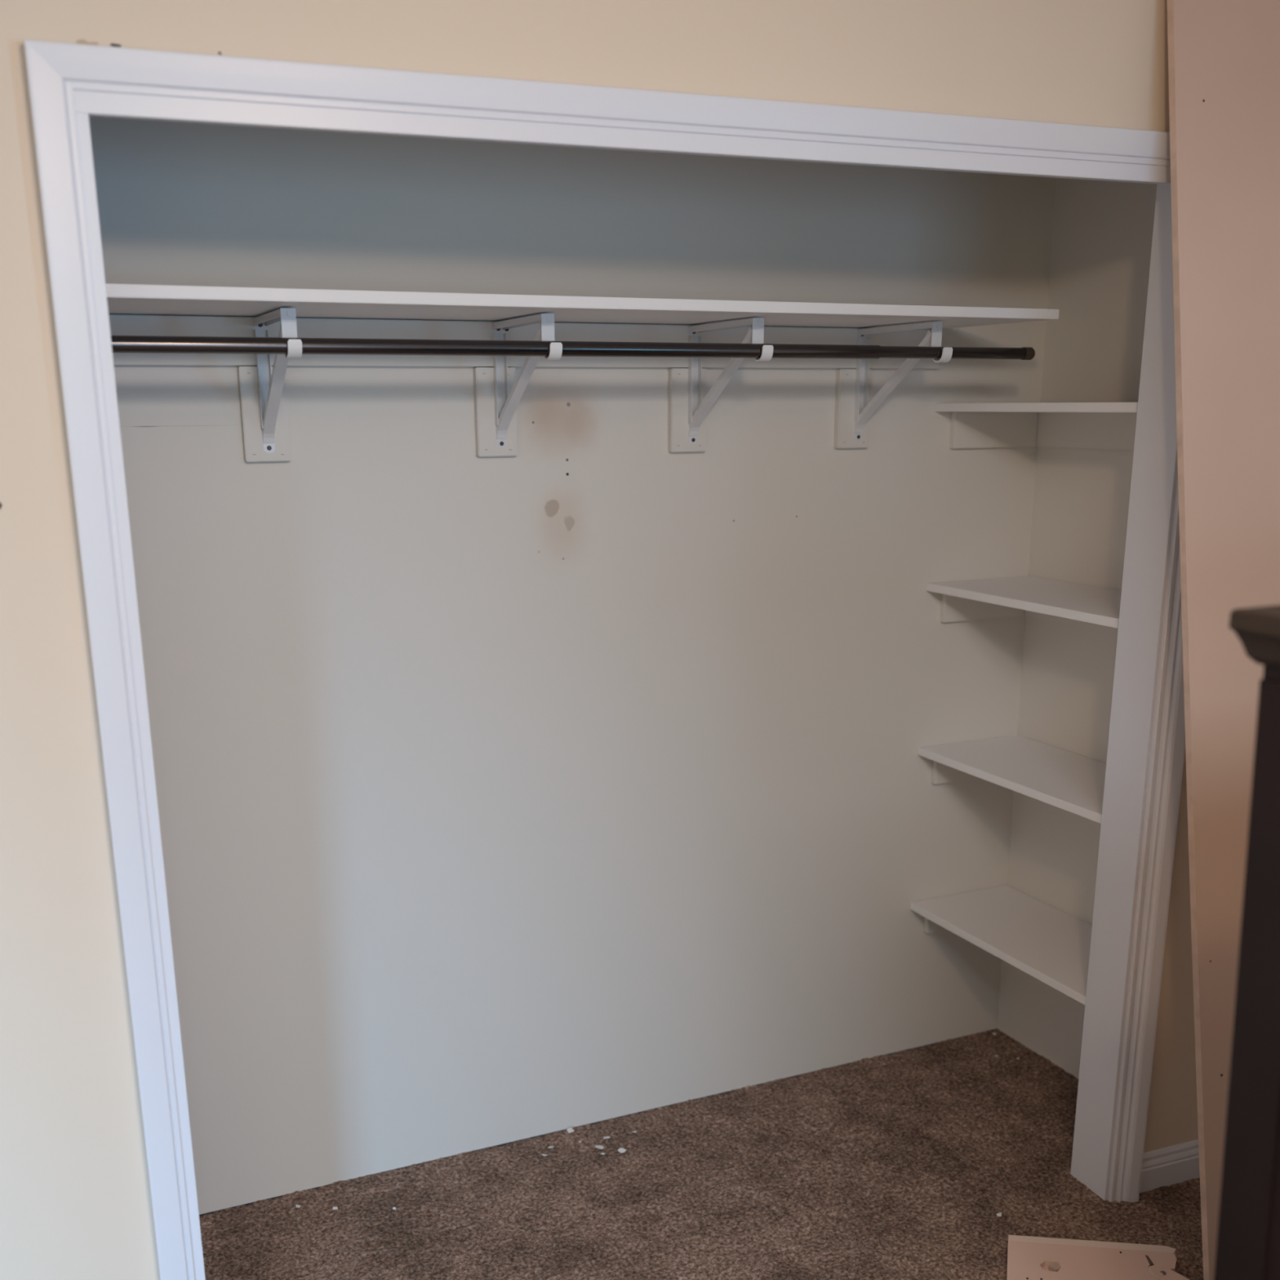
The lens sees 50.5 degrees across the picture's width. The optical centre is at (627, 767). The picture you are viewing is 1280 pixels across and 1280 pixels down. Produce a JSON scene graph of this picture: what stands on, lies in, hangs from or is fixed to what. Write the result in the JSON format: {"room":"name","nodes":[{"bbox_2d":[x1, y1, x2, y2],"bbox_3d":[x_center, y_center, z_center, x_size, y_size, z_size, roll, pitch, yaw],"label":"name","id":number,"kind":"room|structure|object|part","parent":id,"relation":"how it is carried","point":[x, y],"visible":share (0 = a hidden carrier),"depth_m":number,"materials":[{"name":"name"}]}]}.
{"room":"bedroom","nodes":[
{"label":"bedroom","id":0,"kind":"room"},
{"bbox_2d":[88,115,1056,1214],"bbox_3d":[-0.206,-0.335,2.912,2.795,2.440,0.100,-7,16,-23],"label":"wall","id":1,"kind":"structure","parent":0,"point":[577,777],"depth_m":2.92,"materials":[{"name":"paint"}]},
{"bbox_2d":[237,366,291,462],"bbox_3d":[-0.678,-0.661,2.538,0.084,0.171,0.019,-7,16,-23],"label":"block","id":2,"kind":"object","parent":1,"relation":"attached to","point":[254,451],"visible":0.77,"depth_m":2.53,"materials":[{"name":"white paint"}]},
{"bbox_2d":[253,307,302,453],"bbox_3d":[-0.610,-0.672,2.383,0.025,0.242,0.321,-7,16,-23],"label":"shelf bracket","id":3,"kind":"object","parent":2,"relation":"attached to","point":[270,383],"visible":0.97,"depth_m":2.44,"materials":[{"name":"white metal"}]},
{"bbox_3d":[-0.670,-0.705,2.512,0.024,0.239,0.018,-7,16,-23],"label":"wall plate","id":4,"kind":"part","parent":3,"relation":"part of","materials":[{"name":"white metal"}]},
{"bbox_3d":[-0.618,-0.785,2.368,0.023,0.013,0.271,-7,16,-23],"label":"arm","id":5,"kind":"part","parent":3,"relation":"part of","materials":[{"name":"white metal"}]},
{"bbox_3d":[-0.561,-0.730,2.253,0.025,0.062,0.004,-7,16,-23],"label":"plate","id":6,"kind":"part","parent":3,"relation":"part of","materials":[{"name":"white metal"}]},
{"bbox_2d":[111,335,1035,359],"bbox_3d":[-0.197,-0.741,2.398,2.295,0.027,0.027,-7,16,-23],"label":"closet rod","id":7,"kind":"object","parent":3,"relation":"on","point":[120,344],"visible":0.98,"depth_m":2.39,"materials":[{"name":"brown metal"}]},
{"bbox_2d":[473,367,517,456],"bbox_3d":[-0.264,-0.712,2.717,0.083,0.171,0.019,-7,16,-23],"label":"block","id":8,"kind":"object","parent":1,"relation":"attached to","point":[483,377],"visible":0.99,"depth_m":2.71,"materials":[{"name":"white paint"}]},
{"bbox_2d":[492,313,562,448],"bbox_3d":[-0.191,-0.723,2.564,0.025,0.242,0.321,-7,16,-23],"label":"shelf bracket","id":9,"kind":"object","parent":8,"relation":"attached to","point":[505,405],"visible":0.94,"depth_m":2.63,"materials":[{"name":"white metal"}]},
{"bbox_3d":[-0.251,-0.756,2.693,0.024,0.239,0.018,-7,16,-23],"label":"wall plate","id":10,"kind":"part","parent":9,"relation":"part of","materials":[{"name":"white metal"}]},
{"bbox_3d":[-0.199,-0.837,2.549,0.023,0.013,0.271,-7,16,-23],"label":"arm","id":11,"kind":"part","parent":9,"relation":"part of","materials":[{"name":"white metal"}]},
{"bbox_3d":[-0.142,-0.782,2.434,0.025,0.062,0.004,-7,16,-23],"label":"plate","id":12,"kind":"part","parent":9,"relation":"part of","materials":[{"name":"white metal"}]},
{"bbox_2d":[108,315,939,368],"bbox_3d":[-0.328,-0.829,2.656,2.280,0.084,0.019,-7,16,-23],"label":"cleat","id":13,"kind":"object","parent":1,"relation":"attached to","point":[119,325],"visible":0.57,"depth_m":2.65,"materials":[{"name":"white paint"}]},
{"bbox_2d":[105,284,1059,328],"bbox_3d":[-0.250,-0.836,2.471,2.279,0.019,0.405,-7,16,-23],"label":"closet shelf","id":14,"kind":"object","parent":13,"relation":"on","point":[122,299],"visible":0.8,"depth_m":2.40,"materials":[{"name":"white laminate"}]},
{"bbox_2d":[668,368,706,452],"bbox_3d":[0.128,-0.760,2.887,0.084,0.171,0.019,-7,16,-23],"label":"block","id":15,"kind":"object","parent":1,"relation":"attached to","point":[677,377],"visible":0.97,"depth_m":2.87,"materials":[{"name":"white paint"}]},
{"bbox_2d":[688,318,773,444],"bbox_3d":[0.202,-0.772,2.734,0.025,0.242,0.321,-7,16,-23],"label":"shelf bracket","id":16,"kind":"object","parent":15,"relation":"attached to","point":[698,409],"visible":0.96,"depth_m":2.80,"materials":[{"name":"white metal"}]},
{"bbox_3d":[0.142,-0.804,2.863,0.024,0.239,0.018,-7,16,-23],"label":"wall plate","id":17,"kind":"part","parent":16,"relation":"part of","materials":[{"name":"white metal"}]},
{"bbox_3d":[0.195,-0.885,2.719,0.023,0.013,0.271,-7,16,-23],"label":"arm","id":18,"kind":"part","parent":16,"relation":"part of","materials":[{"name":"white metal"}]},
{"bbox_3d":[0.251,-0.830,2.604,0.025,0.062,0.004,-7,16,-23],"label":"plate","id":19,"kind":"part","parent":16,"relation":"part of","materials":[{"name":"white metal"}]},
{"bbox_2d":[834,368,871,448],"bbox_3d":[0.507,-0.807,3.050,0.084,0.171,0.019,-7,16,-23],"label":"block","id":20,"kind":"object","parent":1,"relation":"attached to","point":[845,378],"visible":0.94,"depth_m":3.04,"materials":[{"name":"white paint"}]},
{"bbox_2d":[853,321,952,440],"bbox_3d":[0.582,-0.818,2.898,0.025,0.242,0.321,-7,16,-23],"label":"shelf bracket","id":21,"kind":"object","parent":20,"relation":"attached to","point":[864,410],"visible":0.88,"depth_m":2.95,"materials":[{"name":"white metal"}]},
{"bbox_3d":[0.523,-0.851,3.027,0.024,0.239,0.018,-7,16,-23],"label":"wall plate","id":22,"kind":"part","parent":21,"relation":"part of","materials":[{"name":"white metal"}]},
{"bbox_3d":[0.575,-0.932,2.884,0.023,0.013,0.271,-7,16,-23],"label":"arm","id":23,"kind":"part","parent":21,"relation":"part of","materials":[{"name":"white metal"}]},
{"bbox_3d":[0.631,-0.877,2.769,0.025,0.062,0.004,-7,16,-23],"label":"plate","id":24,"kind":"part","parent":21,"relation":"part of","materials":[{"name":"white metal"}]},
{"bbox_2d":[924,916,946,933],"bbox_3d":[0.879,0.379,3.538,0.242,0.068,0.018,-7,16,-23],"label":"cleat","id":25,"kind":"object","parent":1,"relation":"attached to","point":[930,926],"visible":0.24,"depth_m":3.49,"materials":[{"name":"paint"}]},
{"bbox_2d":[931,760,978,784],"bbox_3d":[0.876,-0.011,3.433,0.242,0.077,0.018,-7,16,-23],"label":"cleat","id":26,"kind":"object","parent":1,"relation":"attached to","point":[941,773],"visible":0.29,"depth_m":3.40,"materials":[{"name":"paint"}]},
{"bbox_2d":[940,594,1024,622],"bbox_3d":[0.873,-0.404,3.328,0.242,0.077,0.018,-7,16,-23],"label":"cleat","id":27,"kind":"object","parent":1,"relation":"attached to","point":[953,609],"visible":0.51,"depth_m":3.31,"materials":[{"name":"paint"}]},
{"bbox_2d":[949,411,1038,448],"bbox_3d":[0.871,-0.803,3.221,0.242,0.083,0.018,-7,16,-23],"label":"cleat","id":28,"kind":"object","parent":1,"relation":"attached to","point":[968,429],"visible":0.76,"depth_m":3.21,"materials":[{"name":"paint"}]},
{"bbox_2d":[0,0,1198,1279],"bbox_3d":[-0.239,-0.136,2.170,5.306,2.440,0.102,-6,16,-21],"label":"wall","id":29,"kind":"structure","parent":0,"point":[76,1201],"depth_m":1.98,"materials":[{"name":"beige paint"}]},
{"bbox_2d":[75,39,98,45],"bbox_3d":[-0.686,-0.921,1.725,0.027,0.007,0.005,-6,16,-21],"label":"paint","id":30,"kind":"object","parent":29,"relation":"attached to","point":[82,41],"visible":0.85,"depth_m":1.72,"materials":[{"name":"beige paint"}]},
{"bbox_2d":[23,40,195,1279],"bbox_3d":[-0.720,0.105,1.969,0.053,2.094,0.024,-7,16,-23],"label":"trim","id":31,"kind":"structure","parent":29,"relation":"attached to","point":[51,99],"depth_m":1.88,"materials":[{"name":"white paint"}]},
{"bbox_2d":[110,43,120,47],"bbox_3d":[-0.655,-0.924,1.737,0.013,0.004,0.005,-6,16,-21],"label":"chip","id":32,"kind":"object","parent":29,"relation":"attached to","point":[112,44],"depth_m":1.74,"materials":[{"name":"black"}]},
{"bbox_2d":[75,112,205,1279],"bbox_3d":[-0.710,0.103,2.036,0.017,2.055,0.113,-6,16,-21],"label":"trim","id":33,"kind":"structure","parent":29,"relation":"attached to","point":[82,119],"depth_m":1.92,"materials":[{"name":"white paint"}]},
{"bbox_2d":[23,39,1170,166],"bbox_3d":[0.159,-0.977,2.039,1.955,0.052,0.024,-6,16,-21],"label":"trim","id":34,"kind":"structure","parent":29,"relation":"attached to","point":[82,67],"depth_m":1.94,"materials":[{"name":"white paint"}]},
{"bbox_2d":[72,89,1170,185],"bbox_3d":[0.148,-0.941,2.053,1.837,0.026,0.019,-6,16,-21],"label":"trim","id":35,"kind":"structure","parent":29,"relation":"attached to","point":[95,104],"depth_m":1.97,"materials":[{"name":"white paint"}]},
{"bbox_2d":[1070,184,1177,1200],"bbox_3d":[0.999,-0.082,2.683,0.017,2.055,0.112,-6,16,-21],"label":"trim","id":36,"kind":"structure","parent":29,"relation":"attached to","point":[1154,475],"depth_m":2.67,"materials":[{"name":"white paint"}]},
{"bbox_2d":[1107,480,1185,1202],"bbox_3d":[1.051,-0.085,2.631,0.059,2.095,0.041,-7,16,-23],"label":"trim","id":37,"kind":"structure","parent":29,"relation":"attached to","point":[1168,744],"depth_m":2.71,"materials":[{"name":"white paint"}]},
{"bbox_2d":[1139,1139,1199,1192],"bbox_3d":[1.670,0.813,3.135,1.265,0.089,0.015,-6,16,-21],"label":"baseboard","id":38,"kind":"structure","parent":29,"relation":"attached to","point":[1169,1166],"depth_m":2.94,"materials":[{"name":"white paint"}]},
{"bbox_2d":[199,1028,1203,1279],"bbox_3d":[0.649,1.547,0.587,5.500,0.010,5.580,-7,16,-23],"label":"floor","id":39,"kind":"structure","parent":0,"point":[903,1165],"depth_m":2.92,"materials":[{"name":"brown carpet"}]},
{"bbox_2d":[566,1127,574,1133],"bbox_3d":[-0.134,0.851,3.185,0.016,0.006,0.012,-12,19,-37],"label":"flake","id":40,"kind":"object","parent":39,"relation":"on","point":[570,1130],"visible":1,"depth_m":3.18,"materials":[{"name":"white"}]},
{"bbox_2d":[595,1145,604,1149],"bbox_3d":[-0.064,0.869,3.113,0.019,0.006,0.019,4,16,16],"label":"flake","id":41,"kind":"object","parent":39,"relation":"on","point":[601,1147],"visible":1,"depth_m":3.11,"materials":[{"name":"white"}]},
{"bbox_2d":[617,1147,626,1153],"bbox_3d":[-0.013,0.873,3.097,0.015,0.006,0.017,10,18,34],"label":"flake","id":42,"kind":"object","parent":39,"relation":"on","point":[620,1150],"visible":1,"depth_m":3.10,"materials":[{"name":"white"}]},
{"bbox_2d":[1006,1235,1189,1279],"bbox_3d":[0.884,1.000,2.540,0.396,0.032,0.370,2,15,7],"label":"board offcut","id":43,"kind":"object","parent":39,"relation":"on","point":[1028,1257],"visible":1,"depth_m":2.65,"materials":[{"name":"beige paint"}]},
{"bbox_2d":[1167,0,1279,1279],"bbox_3d":[1.266,-0.170,2.467,0.619,2.332,0.432,-7,16,-23],"label":"leaning board","id":44,"kind":"object","parent":39,"relation":"on","point":[1224,55],"visible":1,"depth_m":2.35,"materials":[{"name":"pink wood"}]},
{"bbox_2d":[1213,604,1279,1279],"bbox_3d":[1.141,0.552,1.479,0.918,1.444,0.557,-7,16,-23],"label":"cabinet","id":45,"kind":"object","parent":39,"relation":"on","point":[1248,1242],"visible":1,"depth_m":1.40,"materials":[{"name":"brown wood"}]},
{"bbox_3d":[1.136,-0.119,1.299,0.918,0.054,0.557,-7,16,-23],"label":"cornice","id":46,"kind":"part","parent":45,"relation":"part of","materials":[{"name":"brown wood"}]},
{"bbox_2d":[996,177,1157,1079],"bbox_3d":[1.180,-0.396,3.105,0.100,2.440,0.668,-7,16,-23],"label":"wall","id":47,"kind":"structure","parent":0,"point":[1102,238],"depth_m":3.21,"materials":[{"name":"paint"}]},
{"bbox_2d":[910,884,1092,1004],"bbox_3d":[0.993,0.410,3.248,0.308,0.019,0.636,-7,16,-23],"label":"corner shelf","id":48,"kind":"object","parent":47,"relation":"attached to","point":[1043,941],"visible":0.73,"depth_m":3.28,"materials":[{"name":"white laminate"}]},
{"bbox_2d":[918,734,1106,823],"bbox_3d":[0.990,0.016,3.143,0.308,0.019,0.636,-7,16,-23],"label":"corner shelf","id":49,"kind":"object","parent":47,"relation":"attached to","point":[1069,781],"visible":0.73,"depth_m":3.17,"materials":[{"name":"white laminate"}]},
{"bbox_2d":[926,575,1121,628],"bbox_3d":[0.988,-0.377,3.037,0.308,0.019,0.636,-7,16,-23],"label":"corner shelf","id":50,"kind":"object","parent":47,"relation":"attached to","point":[1073,601],"visible":0.74,"depth_m":3.05,"materials":[{"name":"white laminate"}]},
{"bbox_2d":[935,401,1137,412],"bbox_3d":[0.985,-0.779,2.929,0.308,0.019,0.636,-7,16,-23],"label":"corner shelf","id":51,"kind":"object","parent":47,"relation":"attached to","point":[1114,406],"visible":0.71,"depth_m":2.83,"materials":[{"name":"white laminate"}]},
{"bbox_2d":[1023,609,1118,634],"bbox_3d":[1.112,-0.351,3.125,0.018,0.077,0.596,-7,16,-23],"label":"cleat","id":52,"kind":"object","parent":47,"relation":"attached to","point":[1027,613],"visible":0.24,"depth_m":3.23,"materials":[{"name":"paint"}]},
{"bbox_2d":[1035,412,1137,450],"bbox_3d":[1.109,-0.750,3.018,0.018,0.083,0.596,-7,16,-23],"label":"cleat","id":53,"kind":"object","parent":47,"relation":"attached to","point":[1089,430],"visible":0.31,"depth_m":3.11,"materials":[{"name":"paint"}]}
]}

